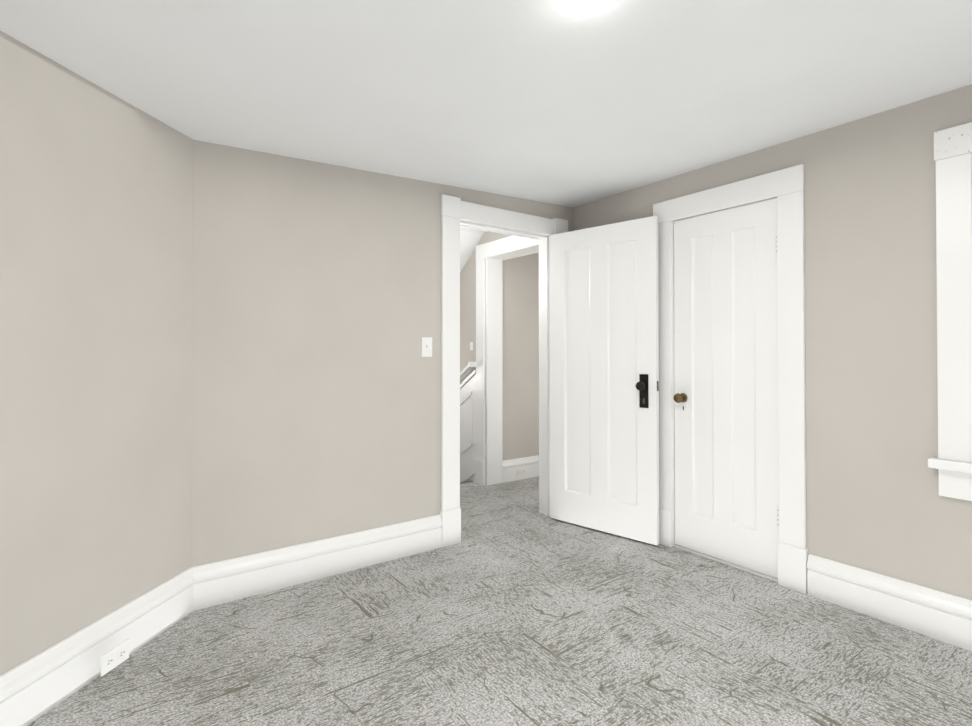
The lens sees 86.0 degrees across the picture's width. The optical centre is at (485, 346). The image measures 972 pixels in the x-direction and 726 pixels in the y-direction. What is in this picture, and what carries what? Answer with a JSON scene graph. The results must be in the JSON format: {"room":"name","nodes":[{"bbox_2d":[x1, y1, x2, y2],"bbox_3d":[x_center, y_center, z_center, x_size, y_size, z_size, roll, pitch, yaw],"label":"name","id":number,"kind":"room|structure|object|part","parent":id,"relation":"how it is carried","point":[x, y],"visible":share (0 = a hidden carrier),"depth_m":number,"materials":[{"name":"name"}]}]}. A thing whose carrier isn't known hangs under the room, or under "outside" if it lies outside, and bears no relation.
{"room":"empty bedroom","nodes":[
{"label":"empty bedroom","id":0,"kind":"room"},
{"bbox_2d":[0,31,192,675],"bbox_3d":[-1.625,-0.043,1.101,1.963,2.450,2.001,0,-1,-36],"label":"wall","id":1,"kind":"structure","parent":0,"point":[96,213],"depth_m":1.86,"materials":[{"name":"beige paint"}]},
{"bbox_2d":[0,514,971,725],"bbox_3d":[0.119,1.084,0.910,4.250,0.192,4.080,0,-1,-36],"label":"baseboard","id":2,"kind":"structure","parent":1,"relation":"attached to","point":[34,688],"depth_m":2.27,"materials":[{"name":"white paint"}]},
{"bbox_2d":[101,638,128,676],"bbox_3d":[-1.337,1.120,1.882,0.007,0.072,0.116,0,-1,9],"label":"outlet","id":3,"kind":"object","parent":2,"relation":"attached to","point":[114,657],"visible":1,"depth_m":1.88,"materials":[{"name":"white plastic"}]},
{"bbox_2d":[191,140,572,566],"bbox_3d":[0.055,-0.019,3.477,3.670,2.450,0.130,0,-1,-36],"label":"wall","id":4,"kind":"structure","parent":0,"point":[316,376],"depth_m":2.70,"materials":[{"name":"beige paint"}]},
{"bbox_2d":[421,337,431,356],"bbox_3d":[-0.348,0.003,3.094,0.072,0.116,0.016,0,-1,-36],"label":"switch plate","id":5,"kind":"object","parent":4,"relation":"attached to","point":[426,346],"visible":1,"depth_m":3.09,"materials":[{"name":"white plastic"}]},
{"bbox_2d":[440,194,567,547],"bbox_3d":[-0.092,0.149,3.969,1.259,2.125,1.161,0,-1,-36],"label":"door frame","id":6,"kind":"structure","parent":4,"relation":"attached to","point":[455,211],"depth_m":3.73,"materials":[{"name":"white paint"}]},
{"bbox_2d":[549,216,658,544],"bbox_3d":[0.743,0.204,3.412,0.794,1.980,0.176,-1,-1,42],"label":"open door","id":7,"kind":"structure","parent":6,"relation":"attached to","point":[604,371],"depth_m":3.36,"materials":[{"name":"white paint"}]},
{"bbox_3d":[0.977,0.238,3.197,0.057,0.057,0.176,-1,-1,43],"label":"knob","id":8,"kind":"part","parent":7,"relation":"part of","materials":[{"name":"black metal"}]},
{"bbox_3d":[0.977,0.271,3.197,0.058,0.205,0.043,-1,-1,43],"label":"plate","id":9,"kind":"part","parent":7,"relation":"part of","materials":[{"name":"black metal"}]},
{"bbox_2d":[460,230,483,271],"bbox_3d":[-1.417,-0.326,4.967,1.855,2.144,2.235,0,-1,-36],"label":"ceiling slope","id":10,"kind":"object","parent":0,"point":[469,240],"depth_m":4.66,"materials":[{"name":"paint"}]},
{"bbox_2d":[460,231,511,383],"bbox_3d":[-0.338,0.649,5.194,0.170,3.750,3.120,0,-1,-36],"label":"wall","id":11,"kind":"structure","parent":0,"point":[467,305],"depth_m":4.81,"materials":[{"name":"beige paint"}]},
{"bbox_2d":[460,362,475,377],"bbox_3d":[-0.506,0.562,5.213,0.080,0.843,1.353,0,-1,-36],"label":"handrail","id":12,"kind":"object","parent":11,"relation":"attached to","point":[467,367],"visible":0.35,"depth_m":4.69,"materials":[{"name":"white paint"}]},
{"bbox_2d":[460,370,475,482],"bbox_3d":[-0.491,1.146,5.231,0.028,1.864,1.448,0,-1,-36],"label":"wainscot","id":13,"kind":"structure","parent":11,"relation":"attached to","point":[467,425],"depth_m":4.78,"materials":[{"name":"white paint"}]},
{"bbox_2d":[0,0,971,232],"bbox_3d":[-0.319,-1.186,2.482,6.100,0.476,7.800,0,-1,-36],"label":"ceiling","id":14,"kind":"structure","parent":0,"point":[545,101],"depth_m":1.89,"materials":[{"name":"paint"}]},
{"bbox_2d":[554,0,616,17],"bbox_3d":[0.285,-0.985,1.471,0.182,0.016,0.182,0,-1,-36],"label":"recessed light","id":15,"kind":"object","parent":14,"relation":"in","point":[580,7],"depth_m":1.51,"materials":[{"name":"white glass"}]},
{"bbox_2d":[28,476,971,725],"bbox_3d":[-0.319,1.256,2.457,6.100,0.120,7.800,0,-1,-36],"label":"floor","id":16,"kind":"structure","parent":0,"point":[515,607],"depth_m":2.04,"materials":[{"name":"carpet"}]},
{"bbox_2d":[502,252,538,460],"bbox_3d":[0.525,-0.002,5.055,1.055,2.450,0.130,0,-1,-36],"label":"wall","id":17,"kind":"structure","parent":0,"point":[520,278],"depth_m":4.83,"materials":[{"name":"beige paint"}]},
{"bbox_2d":[503,455,538,482],"bbox_3d":[0.520,1.126,4.941,0.924,0.192,0.029,0,-1,-36],"label":"baseboard","id":18,"kind":"structure","parent":17,"relation":"attached to","point":[530,464],"depth_m":4.76,"materials":[{"name":"white paint"}]},
{"bbox_2d":[516,467,525,476],"bbox_3d":[0.326,1.150,4.785,0.116,0.072,0.007,0,-1,-36],"label":"outlet","id":19,"kind":"object","parent":18,"relation":"attached to","point":[520,471],"visible":1,"depth_m":4.78,"materials":[{"name":"white plastic"}]},
{"bbox_2d":[573,84,971,599],"bbox_3d":[1.929,-0.032,2.157,0.130,2.450,4.210,0,-1,-36],"label":"wall","id":20,"kind":"structure","parent":0,"point":[876,503],"depth_m":2.33,"materials":[{"name":"beige paint"}]},
{"bbox_2d":[674,198,778,578],"bbox_3d":[1.300,0.212,2.884,0.108,1.943,0.613,0,-1,-36],"label":"closet door","id":21,"kind":"structure","parent":20,"relation":"in","point":[726,386],"depth_m":2.87,"materials":[{"name":"white paint"}]},
{"bbox_3d":[1.141,0.302,3.069,0.070,0.057,0.057,0,-1,-36],"label":"knob","id":22,"kind":"part","parent":21,"relation":"part of","materials":[{"name":"gold metal"}]},
{"bbox_3d":[1.171,0.345,3.090,0.003,0.165,0.052,0,-1,-36],"label":"plate","id":23,"kind":"part","parent":21,"relation":"part of","materials":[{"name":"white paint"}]},
{"bbox_2d":[653,164,807,593],"bbox_3d":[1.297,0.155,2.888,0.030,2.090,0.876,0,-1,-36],"label":"trim","id":24,"kind":"structure","parent":20,"relation":"attached to","point":[785,186],"depth_m":2.61,"materials":[{"name":"white paint"}]},
{"bbox_2d":[928,153,971,500],"bbox_3d":[2.150,-0.138,1.725,0.082,1.482,1.070,0,-1,-36],"label":"window","id":25,"kind":"structure","parent":20,"relation":"in","point":[952,463],"depth_m":2.09,"materials":[{"name":"white paint"}]},
{"bbox_2d":[934,122,971,161],"bbox_3d":[1.880,-0.822,2.098,0.027,0.118,0.118,0,-1,-36],"label":"block","id":26,"kind":"object","parent":25,"relation":"attached to","point":[953,141],"visible":0.94,"depth_m":2.08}
]}

